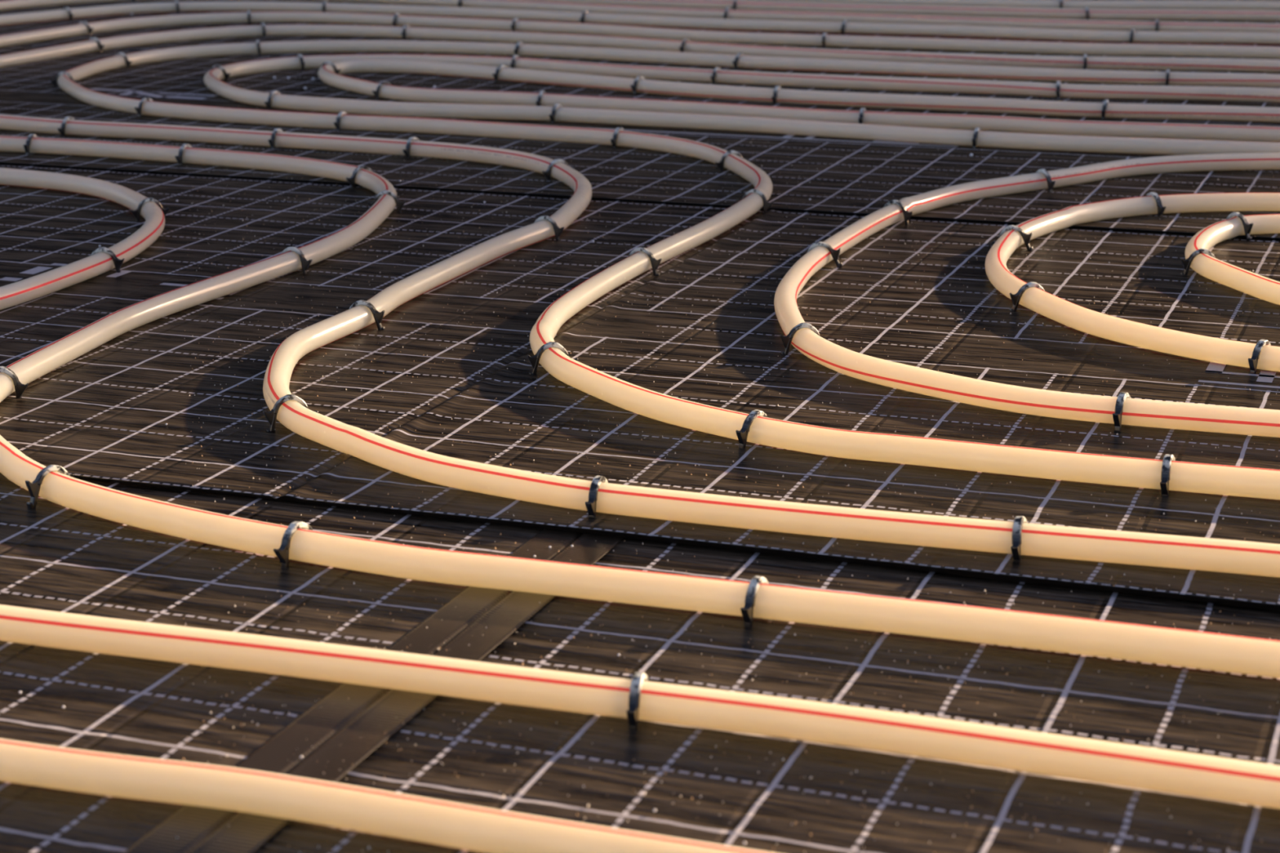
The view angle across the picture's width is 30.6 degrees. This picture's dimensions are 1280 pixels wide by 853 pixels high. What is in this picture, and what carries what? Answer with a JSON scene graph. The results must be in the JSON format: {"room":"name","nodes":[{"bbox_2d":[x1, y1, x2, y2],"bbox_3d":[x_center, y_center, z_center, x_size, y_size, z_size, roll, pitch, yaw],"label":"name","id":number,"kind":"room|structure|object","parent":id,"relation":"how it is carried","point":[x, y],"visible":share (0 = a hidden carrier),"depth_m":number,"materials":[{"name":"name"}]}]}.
{"room":"building under construction","nodes":[
{"label":"building under construction","id":0,"kind":"room"},
{"bbox_2d":[0,0,1279,852],"bbox_3d":[-6.479,-3.224,13.435,69.000,0.164,31.600,5,17,20],"label":"floor","id":1,"kind":"structure","parent":0,"point":[102,415],"depth_m":1.52,"materials":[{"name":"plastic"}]},
{"bbox_2d":[0,366,28,398],"bbox_3d":[-0.450,-0.027,1.649,0.038,0.032,0.005,1,16,4],"label":"clip","id":2,"kind":"object","parent":1,"relation":"on","point":[20,388],"visible":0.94,"depth_m":1.65,"materials":[{"name":"black plastic"}]},
{"bbox_2d":[23,133,37,155],"bbox_3d":[-0.702,-0.323,2.703,0.006,0.032,0.038,3,16,13],"label":"clip","id":3,"kind":"object","parent":1,"relation":"on","point":[27,147],"visible":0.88,"depth_m":2.69,"materials":[{"name":"black plastic"}]},
{"bbox_2d":[50,71,78,88],"bbox_3d":[-0.803,-0.479,3.261,0.038,0.032,0.007,-3,16,-8],"label":"clip","id":4,"kind":"object","parent":1,"relation":"on","point":[54,82],"visible":0.71,"depth_m":3.26,"materials":[{"name":"black plastic"}]},
{"bbox_2d":[57,115,75,136],"bbox_3d":[-0.692,-0.360,2.837,0.006,0.032,0.038,9,18,29],"label":"clip","id":5,"kind":"object","parent":1,"relation":"on","point":[61,130],"visible":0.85,"depth_m":2.83,"materials":[{"name":"black plastic"}]},
{"bbox_2d":[0,167,164,310],"bbox_3d":[-1.181,-0.213,2.313,1.540,0.018,0.750,5,17,20],"label":"pipe","id":6,"kind":"object","parent":1,"relation":"on","point":[45,283],"visible":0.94,"depth_m":2.15,"materials":[{"name":"beige plastic"}]},
{"bbox_2d":[79,21,93,35],"bbox_3d":[-0.931,-0.663,3.916,0.038,0.031,0.005,8,18,27],"label":"clip","id":7,"kind":"object","parent":1,"relation":"on","point":[90,30],"visible":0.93,"depth_m":3.91,"materials":[{"name":"black plastic"}]},
{"bbox_2d":[90,247,124,272],"bbox_3d":[-0.472,-0.142,2.059,0.038,0.032,0.007,1,16,6],"label":"clip","id":8,"kind":"object","parent":1,"relation":"on","point":[117,263],"visible":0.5,"depth_m":2.05,"materials":[{"name":"black plastic"}]},
{"bbox_2d":[115,52,132,67],"bbox_3d":[-0.772,-0.540,3.478,0.038,0.032,0.007,7,17,24],"label":"clip","id":9,"kind":"object","parent":1,"relation":"on","point":[128,63],"visible":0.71,"depth_m":3.47,"materials":[{"name":"black plastic"}]},
{"bbox_2d":[134,97,153,116],"bbox_3d":[-0.631,-0.405,2.996,0.006,0.032,0.038,13,20,39],"label":"clip","id":10,"kind":"object","parent":1,"relation":"on","point":[139,109],"visible":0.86,"depth_m":2.98,"materials":[{"name":"black plastic"}]},
{"bbox_2d":[130,197,168,222],"bbox_3d":[-0.481,-0.209,2.296,0.038,0.031,0.005,-7,17,-22],"label":"clip","id":11,"kind":"object","parent":1,"relation":"on","point":[136,213],"visible":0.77,"depth_m":2.29,"materials":[{"name":"black plastic"}]},
{"bbox_2d":[174,143,191,164],"bbox_3d":[-0.509,-0.302,2.625,0.006,0.031,0.038,8,18,26],"label":"clip","id":12,"kind":"object","parent":1,"relation":"on","point":[180,157],"visible":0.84,"depth_m":2.61,"materials":[{"name":"black plastic"}]},
{"bbox_2d":[204,64,231,80],"bbox_3d":[-0.600,-0.498,3.324,0.038,0.032,0.007,2,16,7],"label":"clip","id":13,"kind":"object","parent":1,"relation":"on","point":[226,75],"visible":0.67,"depth_m":3.32,"materials":[{"name":"black plastic"}]},
{"bbox_2d":[255,39,261,54],"bbox_3d":[-0.593,-0.585,3.631,0.006,0.032,0.038,-4,16,-13],"label":"clip","id":14,"kind":"object","parent":1,"relation":"on","point":[257,41],"visible":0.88,"depth_m":3.62,"materials":[{"name":"black plastic"}]},
{"bbox_2d":[261,22,265,36],"bbox_3d":[-0.624,-0.653,3.874,0.005,0.032,0.038,-4,16,-14],"label":"clip","id":15,"kind":"object","parent":1,"relation":"on","point":[262,24],"visible":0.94,"depth_m":3.86,"materials":[{"name":"black plastic"}]},
{"bbox_2d":[264,90,280,109],"bbox_3d":[-0.476,-0.422,3.053,0.006,0.032,0.038,11,19,35],"label":"clip","id":16,"kind":"object","parent":1,"relation":"on","point":[268,103],"visible":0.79,"depth_m":3.04,"materials":[{"name":"black plastic"}]},
{"bbox_2d":[267,128,282,149],"bbox_3d":[-0.423,-0.333,2.734,0.005,0.032,0.038,6,17,22],"label":"clip","id":17,"kind":"object","parent":1,"relation":"on","point":[272,141],"visible":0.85,"depth_m":2.72,"materials":[{"name":"black plastic"}]},
{"bbox_2d":[262,394,318,431],"bbox_3d":[-0.234,-0.005,1.570,0.038,0.032,0.006,-7,17,-24],"label":"clip","id":18,"kind":"object","parent":1,"relation":"on","point":[271,415],"visible":0.59,"depth_m":1.56,"materials":[{"name":"black plastic"}]},
{"bbox_2d":[273,520,312,568],"bbox_3d":[-0.192,0.069,1.314,0.006,0.031,0.038,10,19,32],"label":"clip","id":19,"kind":"object","parent":1,"relation":"on","point":[282,553],"visible":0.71,"depth_m":1.30,"materials":[{"name":"black plastic"}]},
{"bbox_2d":[280,246,311,273],"bbox_3d":[-0.305,-0.142,2.056,0.038,0.032,0.007,6,17,22],"label":"clip","id":20,"kind":"object","parent":1,"relation":"on","point":[305,264],"visible":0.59,"depth_m":2.05,"materials":[{"name":"black plastic"}]},
{"bbox_2d":[297,53,304,69],"bbox_3d":[-0.501,-0.534,3.450,0.006,0.032,0.038,-7,17,-22],"label":"clip","id":21,"kind":"object","parent":1,"relation":"on","point":[302,63],"visible":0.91,"depth_m":3.44,"materials":[{"name":"black plastic"}]},
{"bbox_2d":[321,0,328,12],"bbox_3d":[-0.569,-0.757,4.240,0.008,0.032,0.038,3,16,11],"label":"clip","id":22,"kind":"object","parent":1,"relation":"on","point":[323,7],"visible":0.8,"depth_m":4.23,"materials":[{"name":"black plastic"}]},
{"bbox_2d":[315,61,341,74],"bbox_3d":[-0.447,-0.509,3.359,0.038,0.031,0.005,3,15,15],"label":"clip","id":23,"kind":"object","parent":1,"relation":"on","point":[336,71],"visible":0.55,"depth_m":3.35,"materials":[{"name":"black plastic"}]},
{"bbox_2d":[333,111,347,131],"bbox_3d":[-0.364,-0.371,2.866,0.007,0.031,0.038,7,17,24],"label":"clip","id":24,"kind":"object","parent":1,"relation":"on","point":[337,124],"visible":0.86,"depth_m":2.85,"materials":[{"name":"black plastic"}]},
{"bbox_2d":[346,164,378,187],"bbox_3d":[-0.293,-0.261,2.474,0.038,0.031,0.006,-10,19,-32],"label":"clip","id":25,"kind":"object","parent":1,"relation":"on","point":[351,180],"visible":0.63,"depth_m":2.47,"materials":[{"name":"black plastic"}]},
{"bbox_2d":[123,528,624,852],"bbox_3d":[-0.247,0.222,0.801,0.050,0.004,1.268,5,17,20],"label":"tape","id":26,"kind":"object","parent":1,"relation":"on","point":[357,718],"visible":0.76,"depth_m":1.10,"materials":[{"name":"brown plastic"}]},
{"bbox_2d":[372,81,391,98],"bbox_3d":[-0.342,-0.447,3.137,0.038,0.032,0.007,-12,19,-36],"label":"clip","id":27,"kind":"object","parent":1,"relation":"on","point":[376,92],"visible":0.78,"depth_m":3.13,"materials":[{"name":"black plastic"}]},
{"bbox_2d":[0,738,772,852],"bbox_3d":[-0.073,0.165,0.959,2.415,0.018,0.026,5,17,19],"label":"pipe","id":28,"kind":"object","parent":1,"relation":"on","point":[351,807],"visible":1,"depth_m":0.98,"materials":[{"name":"beige plastic"}]},
{"bbox_2d":[367,190,405,213],"bbox_3d":[-0.252,-0.219,2.328,0.038,0.032,0.005,1,16,6],"label":"clip","id":29,"kind":"object","parent":1,"relation":"on","point":[399,205],"visible":0.68,"depth_m":2.32,"materials":[{"name":"black plastic"}]},
{"bbox_2d":[401,24,409,38],"bbox_3d":[-0.382,-0.644,3.835,0.007,0.031,0.038,5,16,17],"label":"clip","id":30,"kind":"object","parent":1,"relation":"on","point":[403,33],"visible":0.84,"depth_m":3.82,"materials":[{"name":"black plastic"}]},
{"bbox_2d":[402,136,419,157],"bbox_3d":[-0.258,-0.314,2.665,0.007,0.032,0.038,9,18,30],"label":"clip","id":31,"kind":"object","parent":1,"relation":"on","point":[406,151],"visible":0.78,"depth_m":2.65,"materials":[{"name":"black plastic"}]},
{"bbox_2d":[492,64,506,81],"bbox_3d":[-0.195,-0.496,3.308,0.007,0.031,0.038,11,19,35],"label":"clip","id":32,"kind":"object","parent":1,"relation":"on","point":[495,75],"visible":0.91,"depth_m":3.30,"materials":[{"name":"black plastic"}]},
{"bbox_2d":[510,54,519,67],"bbox_3d":[-0.181,-0.528,3.421,0.006,0.032,0.038,5,17,19],"label":"clip","id":33,"kind":"object","parent":1,"relation":"on","point":[513,64],"visible":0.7,"depth_m":3.41,"materials":[{"name":"black plastic"}]},
{"bbox_2d":[514,40,523,54],"bbox_3d":[-0.184,-0.576,3.589,0.006,0.032,0.038,5,17,19],"label":"clip","id":34,"kind":"object","parent":1,"relation":"on","point":[516,50],"visible":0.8,"depth_m":3.58,"materials":[{"name":"black plastic"}]},
{"bbox_2d":[536,89,546,106],"bbox_3d":[-0.127,-0.421,3.042,0.007,0.032,0.038,4,16,16],"label":"clip","id":35,"kind":"object","parent":1,"relation":"on","point":[541,92],"visible":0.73,"depth_m":3.03,"materials":[{"name":"black plastic"}]},
{"bbox_2d":[533,215,564,241],"bbox_3d":[-0.089,-0.181,2.190,0.038,0.032,0.006,6,17,21],"label":"clip","id":36,"kind":"object","parent":1,"relation":"on","point":[557,231],"visible":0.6,"depth_m":2.18,"materials":[{"name":"black plastic"}]},
{"bbox_2d":[526,341,577,373],"bbox_3d":[-0.064,-0.046,1.710,0.037,0.033,0.006,-5,16,-14],"label":"clip","id":37,"kind":"object","parent":1,"relation":"on","point":[534,360],"visible":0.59,"depth_m":1.70,"materials":[{"name":"black plastic"}]},
{"bbox_2d":[549,103,562,123],"bbox_3d":[-0.103,-0.388,2.920,0.006,0.031,0.038,7,18,26],"label":"clip","id":38,"kind":"object","parent":1,"relation":"on","point":[552,116],"visible":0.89,"depth_m":2.91,"materials":[{"name":"black plastic"}]},
{"bbox_2d":[542,158,574,180],"bbox_3d":[-0.087,-0.272,2.510,0.038,0.032,0.006,-9,18,-27],"label":"clip","id":39,"kind":"object","parent":1,"relation":"on","point":[547,174],"visible":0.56,"depth_m":2.50,"materials":[{"name":"black plastic"}]},
{"bbox_2d":[579,10,589,22],"bbox_3d":[-0.092,-0.703,4.039,0.007,0.031,0.038,9,18,29],"label":"clip","id":40,"kind":"object","parent":1,"relation":"on","point":[582,19],"visible":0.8,"depth_m":4.03,"materials":[{"name":"black metal"}]},
{"bbox_2d":[585,475,608,516],"bbox_3d":[-0.024,0.045,1.390,0.005,0.032,0.038,5,17,19],"label":"clip","id":41,"kind":"object","parent":1,"relation":"on","point":[591,505],"visible":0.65,"depth_m":1.38,"materials":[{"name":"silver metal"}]},
{"bbox_2d":[610,127,624,147],"bbox_3d":[-0.024,-0.334,2.727,0.005,0.031,0.038,8,19,27],"label":"clip","id":42,"kind":"object","parent":1,"relation":"on","point":[614,141],"visible":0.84,"depth_m":2.72,"materials":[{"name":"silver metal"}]},
{"bbox_2d":[630,75,644,93],"bbox_3d":[0.001,-0.460,3.175,0.008,0.032,0.038,13,20,39],"label":"clip","id":43,"kind":"object","parent":1,"relation":"on","point":[633,86],"visible":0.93,"depth_m":3.17,"materials":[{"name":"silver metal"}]},
{"bbox_2d":[0,135,1279,678],"bbox_3d":[-0.302,-0.108,1.923,0.778,0.023,3.640,-13,20,-39],"label":"pipe","id":44,"kind":"object","parent":1,"relation":"on","point":[1256,656],"visible":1,"depth_m":1.27,"materials":[{"name":"beige plastic"}]},
{"bbox_2d":[25,464,70,509],"bbox_3d":[-0.357,0.040,1.423,0.008,0.034,0.037,15,22,43],"label":"clip","id":45,"kind":"object","parent":44,"relation":"attached to","point":[33,487],"visible":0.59,"depth_m":1.41,"materials":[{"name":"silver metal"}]},
{"bbox_2d":[0,604,1279,808],"bbox_3d":[-0.021,0.127,1.093,2.415,0.018,0.030,5,17,19],"label":"pipe","id":46,"kind":"object","parent":1,"relation":"on","point":[1188,774],"visible":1,"depth_m":1.08,"materials":[{"name":"beige plastic"}]},
{"bbox_2d":[626,671,648,731],"bbox_3d":[-0.001,0.130,1.092,0.005,0.031,0.038,4,16,11],"label":"clip","id":47,"kind":"object","parent":46,"relation":"attached to","point":[637,679],"visible":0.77,"depth_m":1.08,"materials":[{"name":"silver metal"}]},
{"bbox_2d":[0,114,1279,577],"bbox_3d":[-0.204,-0.157,2.095,0.778,0.021,3.637,-13,20,-38],"label":"pipe","id":48,"kind":"object","parent":1,"relation":"on","point":[1150,549],"visible":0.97,"depth_m":1.41,"materials":[{"name":"beige plastic"}]},
{"bbox_2d":[348,299,385,329],"bbox_3d":[-0.219,-0.083,1.848,0.037,0.033,0.005,4,16,16],"label":"clip","id":49,"kind":"object","parent":48,"relation":"attached to","point":[378,316],"visible":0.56,"depth_m":1.84,"materials":[{"name":"black plastic"}]},
{"bbox_2d":[0,24,1279,72],"bbox_3d":[0.213,-0.544,3.459,3.613,0.018,0.748,1,16,5],"label":"pipe","id":50,"kind":"object","parent":1,"relation":"on","point":[567,39],"visible":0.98,"depth_m":3.58,"materials":[{"name":"beige plastic"}]},
{"bbox_2d":[88,37,104,52],"bbox_3d":[-0.859,-0.597,3.679,0.038,0.031,0.006,7,17,24],"label":"clip","id":51,"kind":"object","parent":50,"relation":"attached to","point":[100,46],"visible":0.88,"depth_m":3.67,"materials":[{"name":"black plastic"}]},
{"bbox_2d":[1083,53,1087,69],"bbox_3d":[0.645,-0.525,3.392,0.007,0.032,0.038,2,16,7],"label":"clip","id":52,"kind":"object","parent":50,"relation":"attached to","point":[1085,55],"visible":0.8,"depth_m":3.38,"materials":[{"name":"black plastic"}]},
{"bbox_2d":[0,11,1279,58],"bbox_3d":[0.229,-0.596,3.643,3.713,0.018,0.762,1,16,6],"label":"pipe","id":53,"kind":"object","parent":1,"relation":"on","point":[733,37],"visible":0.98,"depth_m":3.76,"materials":[{"name":"beige plastic"}]},
{"bbox_2d":[247,9,251,22],"bbox_3d":[-0.681,-0.712,4.085,0.006,0.031,0.038,-2,16,-5],"label":"clip","id":54,"kind":"object","parent":53,"relation":"attached to","point":[248,11],"visible":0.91,"depth_m":4.07,"materials":[{"name":"black plastic"}]},
{"bbox_2d":[392,13,400,26],"bbox_3d":[-0.416,-0.695,4.018,0.006,0.032,0.038,5,17,19],"label":"clip","id":55,"kind":"object","parent":53,"relation":"attached to","point":[394,22],"visible":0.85,"depth_m":4.00,"materials":[{"name":"black plastic"}]},
{"bbox_2d":[511,17,519,31],"bbox_3d":[-0.207,-0.670,3.925,0.007,0.032,0.038,6,17,23],"label":"clip","id":56,"kind":"object","parent":53,"relation":"attached to","point":[513,26],"visible":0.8,"depth_m":3.91,"materials":[{"name":"black plastic"}]},
{"bbox_2d":[822,31,826,47],"bbox_3d":[0.292,-0.606,3.687,0.006,0.031,0.038,3,16,13],"label":"clip","id":57,"kind":"object","parent":53,"relation":"attached to","point":[824,33],"visible":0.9,"depth_m":3.67,"materials":[{"name":"black plastic"}]},
{"bbox_2d":[0,0,1279,44],"bbox_3d":[0.202,-0.648,3.826,3.906,0.018,0.721,1,16,7],"label":"pipe","id":58,"kind":"object","parent":1,"relation":"on","point":[1085,35],"visible":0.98,"depth_m":3.96,"materials":[{"name":"beige plastic"}]},
{"bbox_2d":[62,6,73,19],"bbox_3d":[-1.019,-0.730,4.155,0.038,0.032,0.006,13,20,38],"label":"clip","id":59,"kind":"object","parent":58,"relation":"attached to","point":[70,15],"visible":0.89,"depth_m":4.15,"materials":[{"name":"black plastic"}]},
{"bbox_2d":[0,0,1279,32],"bbox_3d":[0.174,-0.703,4.021,4.097,0.018,0.743,2,16,7],"label":"pipe","id":60,"kind":"object","parent":1,"relation":"on","point":[1065,24],"visible":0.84,"depth_m":4.02,"materials":[{"name":"beige plastic"}]},
{"bbox_2d":[627,247,662,275],"bbox_3d":[0.001,-0.141,2.044,0.038,0.032,0.006,6,17,21],"label":"clip","id":61,"kind":"object","parent":1,"relation":"on","point":[655,263],"visible":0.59,"depth_m":2.04,"materials":[{"name":"black plastic"}]},
{"bbox_2d":[57,40,1279,500],"bbox_3d":[0.294,-0.252,2.420,2.825,0.020,1.977,5,17,20],"label":"pipe","id":62,"kind":"object","parent":1,"relation":"on","point":[1188,477],"visible":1,"depth_m":2.28,"materials":[{"name":"beige plastic"}]},
{"bbox_2d":[679,38,689,51],"bbox_3d":[0.072,-0.584,3.611,0.007,0.032,0.038,10,19,33],"label":"clip","id":63,"kind":"object","parent":1,"relation":"on","point":[682,47],"visible":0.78,"depth_m":3.60,"materials":[{"name":"black plastic"}]},
{"bbox_2d":[710,66,720,84],"bbox_3d":[0.108,-0.487,3.269,0.006,0.031,0.038,8,18,26],"label":"clip","id":64,"kind":"object","parent":1,"relation":"on","point":[714,72],"visible":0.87,"depth_m":3.26,"materials":[{"name":"black plastic"}]},
{"bbox_2d":[176,42,1278,852],"bbox_3d":[-0.207,-0.189,2.239,2.150,0.007,2.900,5,17,20],"label":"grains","id":65,"kind":"object","parent":1,"relation":"on","point":[591,635],"visible":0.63,"depth_m":1.37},
{"bbox_2d":[715,150,748,171],"bbox_3d":[0.101,-0.286,2.558,0.038,0.032,0.005,-4,16,-12],"label":"clip","id":66,"kind":"object","parent":1,"relation":"on","point":[721,164],"visible":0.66,"depth_m":2.55,"materials":[{"name":"black plastic"}]},
{"bbox_2d":[733,52,744,68],"bbox_3d":[0.147,-0.533,3.430,0.006,0.032,0.038,9,18,30],"label":"clip","id":67,"kind":"object","parent":1,"relation":"on","point":[735,62],"visible":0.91,"depth_m":3.42,"materials":[{"name":"black plastic"}]},
{"bbox_2d":[204,53,1279,155],"bbox_3d":[0.586,-0.385,2.887,2.569,0.018,0.531,5,17,20],"label":"pipe","id":68,"kind":"object","parent":1,"relation":"on","point":[212,78],"visible":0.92,"depth_m":3.00,"materials":[{"name":"beige plastic"}]},
{"bbox_2d":[735,409,768,448],"bbox_3d":[0.075,0.005,1.526,0.007,0.032,0.038,12,20,38],"label":"clip","id":69,"kind":"object","parent":1,"relation":"on","point":[742,435],"visible":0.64,"depth_m":1.52,"materials":[{"name":"black plastic"}]},
{"bbox_2d":[735,189,773,213],"bbox_3d":[0.114,-0.220,2.322,0.038,0.032,0.007,4,16,17],"label":"clip","id":70,"kind":"object","parent":1,"relation":"on","point":[766,205],"visible":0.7,"depth_m":2.32,"materials":[{"name":"black plastic"}]},
{"bbox_2d":[740,575,768,627],"bbox_3d":[0.061,0.093,1.220,0.005,0.031,0.038,7,17,24],"label":"clip","id":71,"kind":"object","parent":1,"relation":"on","point":[747,612],"visible":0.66,"depth_m":1.21,"materials":[{"name":"black plastic"}]},
{"bbox_2d":[771,85,782,103],"bbox_3d":[0.181,-0.432,3.072,0.005,0.032,0.038,6,17,22],"label":"clip","id":72,"kind":"object","parent":1,"relation":"on","point":[776,87],"visible":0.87,"depth_m":3.06,"materials":[{"name":"black plastic"}]},
{"bbox_2d":[318,59,1279,142],"bbox_3d":[0.642,-0.376,2.853,2.437,0.018,0.285,6,17,22],"label":"pipe","id":73,"kind":"object","parent":1,"relation":"on","point":[326,73],"visible":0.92,"depth_m":2.97,"materials":[{"name":"beige plastic"}]},
{"bbox_2d":[779,322,827,354],"bbox_3d":[0.124,-0.062,1.764,0.037,0.033,0.005,-3,16,-11],"label":"clip","id":74,"kind":"object","parent":1,"relation":"on","point":[787,340],"visible":0.66,"depth_m":1.76,"materials":[{"name":"black plastic"}]},
{"bbox_2d":[840,19,848,34],"bbox_3d":[0.339,-0.656,3.864,0.005,0.032,0.038,7,17,23],"label":"clip","id":75,"kind":"object","parent":1,"relation":"on","point":[842,28],"visible":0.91,"depth_m":3.85,"materials":[{"name":"black plastic"}]},
{"bbox_2d":[858,107,866,123],"bbox_3d":[0.274,-0.375,2.869,0.006,0.032,0.038,4,16,17],"label":"clip","id":76,"kind":"object","parent":1,"relation":"on","point":[862,110],"visible":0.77,"depth_m":2.86,"materials":[{"name":"black plastic"}]},
{"bbox_2d":[883,200,913,224],"bbox_3d":[0.246,-0.203,2.260,0.038,0.032,0.005,9,18,29],"label":"clip","id":77,"kind":"object","parent":1,"relation":"on","point":[907,215],"visible":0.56,"depth_m":2.25,"materials":[{"name":"black plastic"}]},
{"bbox_2d":[528,0,1279,21],"bbox_3d":[0.427,-0.752,4.192,3.800,0.018,0.121,5,17,20],"label":"pipe","id":78,"kind":"object","parent":1,"relation":"on","point":[928,10],"visible":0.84,"depth_m":4.10,"materials":[{"name":"beige plastic"}]},
{"bbox_2d":[972,127,981,148],"bbox_3d":[0.390,-0.331,2.709,0.005,0.031,0.038,5,17,20],"label":"clip","id":79,"kind":"object","parent":1,"relation":"on","point":[976,129],"visible":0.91,"depth_m":2.70,"materials":[{"name":"black plastic"}]},
{"bbox_2d":[745,0,1279,10],"bbox_3d":[0.484,-0.794,4.338,3.800,0.018,0.130,5,17,20],"label":"pipe","id":80,"kind":"object","parent":1,"relation":"on","point":[1081,4],"visible":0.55,"depth_m":4.19,"materials":[{"name":"beige plastic"}]},
{"bbox_2d":[1010,515,1027,559],"bbox_3d":[0.213,0.066,1.310,0.007,0.032,0.038,5,17,19],"label":"clip","id":81,"kind":"object","parent":1,"relation":"on","point":[1018,522],"visible":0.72,"depth_m":1.30,"materials":[{"name":"black plastic"}]},
{"bbox_2d":[773,152,1279,437],"bbox_3d":[0.849,-0.124,1.950,1.393,0.020,1.141,5,17,20],"label":"pipe","id":82,"kind":"object","parent":1,"relation":"on","point":[984,393],"visible":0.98,"depth_m":1.69,"materials":[{"name":"beige plastic"}]},
{"bbox_2d":[807,241,842,267],"bbox_3d":[0.160,-0.147,2.066,0.037,0.034,0.007,5,17,18],"label":"clip","id":83,"kind":"object","parent":82,"relation":"attached to","point":[834,253],"visible":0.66,"depth_m":2.06,"materials":[{"name":"black plastic"}]},
{"bbox_2d":[1035,168,1055,191],"bbox_3d":[0.418,-0.252,2.429,0.007,0.032,0.038,-9,18,-28],"label":"clip","id":84,"kind":"object","parent":82,"relation":"attached to","point":[1051,184],"visible":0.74,"depth_m":2.42,"materials":[{"name":"black plastic"}]},
{"bbox_2d":[1008,281,1044,311],"bbox_3d":[0.317,-0.101,1.899,0.037,0.033,0.008,-5,16,-16],"label":"clip","id":85,"kind":"object","parent":1,"relation":"on","point":[1015,298],"visible":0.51,"depth_m":1.89,"materials":[{"name":"black plastic"}]},
{"bbox_2d":[1056,80,1061,98],"bbox_3d":[0.557,-0.444,3.105,0.007,0.032,0.038,4,16,16],"label":"clip","id":86,"kind":"object","parent":1,"relation":"on","point":[1058,82],"visible":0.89,"depth_m":3.09,"materials":[{"name":"black plastic"}]},
{"bbox_2d":[1085,6,1088,19],"bbox_3d":[0.774,-0.712,4.050,0.007,0.032,0.038,2,16,7],"label":"clip","id":87,"kind":"object","parent":1,"relation":"on","point":[1086,7],"visible":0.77,"depth_m":4.04,"materials":[{"name":"black plastic"}]},
{"bbox_2d":[1101,99,1109,119],"bbox_3d":[0.582,-0.393,2.926,0.007,0.032,0.038,5,17,19],"label":"clip","id":88,"kind":"object","parent":1,"relation":"on","point":[1106,101],"visible":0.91,"depth_m":2.91,"materials":[{"name":"black plastic"}]},
{"bbox_2d":[1112,391,1130,431],"bbox_3d":[0.323,-0.007,1.563,0.006,0.032,0.038,8,18,27],"label":"clip","id":89,"kind":"object","parent":1,"relation":"on","point":[1117,415],"visible":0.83,"depth_m":1.55,"materials":[{"name":"black plastic"}]},
{"bbox_2d":[1128,28,1134,43],"bbox_3d":[0.780,-0.616,3.709,0.008,0.031,0.038,3,16,12],"label":"clip","id":90,"kind":"object","parent":1,"relation":"on","point":[1132,29],"visible":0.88,"depth_m":3.70,"materials":[{"name":"black plastic"}]},
{"bbox_2d":[984,192,1279,372],"bbox_3d":[0.898,-0.103,1.877,1.250,0.020,0.711,5,17,20],"label":"pipe","id":91,"kind":"object","parent":1,"relation":"on","point":[1078,317],"visible":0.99,"depth_m":1.91,"materials":[{"name":"beige plastic"}]},
{"bbox_2d":[992,225,1032,251],"bbox_3d":[0.340,-0.167,2.134,0.037,0.034,0.007,7,17,23],"label":"clip","id":92,"kind":"object","parent":91,"relation":"attached to","point":[1026,237],"visible":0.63,"depth_m":2.13,"materials":[{"name":"black plastic"}]},
{"bbox_2d":[1146,191,1165,216],"bbox_3d":[0.503,-0.214,2.293,0.007,0.032,0.038,-7,17,-22],"label":"clip","id":93,"kind":"object","parent":1,"relation":"on","point":[1161,209],"visible":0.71,"depth_m":2.28,"materials":[{"name":"black plastic"}]},
{"bbox_2d":[1155,18,1159,31],"bbox_3d":[0.852,-0.655,3.848,0.006,0.032,0.038,4,16,16],"label":"clip","id":94,"kind":"object","parent":1,"relation":"on","point":[1157,20],"visible":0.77,"depth_m":3.84,"materials":[{"name":"black plastic"}]},
{"bbox_2d":[1160,453,1175,497],"bbox_3d":[0.321,0.033,1.422,0.006,0.032,0.038,6,17,21],"label":"clip","id":95,"kind":"object","parent":1,"relation":"on","point":[1168,459],"visible":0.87,"depth_m":1.41,"materials":[{"name":"black plastic"}]},
{"bbox_2d":[1164,68,1170,85],"bbox_3d":[0.726,-0.477,3.217,0.006,0.031,0.038,3,16,12],"label":"clip","id":96,"kind":"object","parent":1,"relation":"on","point":[1167,74],"visible":0.82,"depth_m":3.21,"materials":[{"name":"black plastic"}]},
{"bbox_2d":[1180,248,1215,275],"bbox_3d":[0.486,-0.138,2.025,0.037,0.033,0.007,-1,16,-4],"label":"clip","id":97,"kind":"object","parent":1,"relation":"on","point":[1186,263],"visible":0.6,"depth_m":2.02,"materials":[{"name":"black plastic"}]},
{"bbox_2d":[1184,213,1279,305],"bbox_3d":[0.985,-0.104,1.878,1.085,0.020,0.437,5,17,20],"label":"pipe","id":98,"kind":"object","parent":1,"relation":"on","point":[1260,286],"visible":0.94,"depth_m":2.01,"materials":[{"name":"beige plastic"}]},
{"bbox_2d":[1226,212,1253,240],"bbox_3d":[0.555,-0.183,2.179,0.005,0.033,0.037,-11,19,-34],"label":"clip","id":99,"kind":"object","parent":1,"relation":"on","point":[1247,227],"visible":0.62,"depth_m":2.17,"materials":[{"name":"black plastic"}]},
{"bbox_2d":[1234,0,1279,0],"bbox_3d":[0.546,-0.840,4.499,3.800,0.018,0.125,5,17,18],"label":"pipe","id":100,"kind":"object","parent":1,"relation":"on","point":[1234,0],"visible":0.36,"depth_m":4.35,"materials":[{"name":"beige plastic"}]},
{"bbox_2d":[1248,339,1271,373],"bbox_3d":[0.453,-0.048,1.703,0.005,0.031,0.038,12,20,38],"label":"clip","id":101,"kind":"object","parent":1,"relation":"on","point":[1253,362],"visible":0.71,"depth_m":1.69,"materials":[{"name":"black plastic"}]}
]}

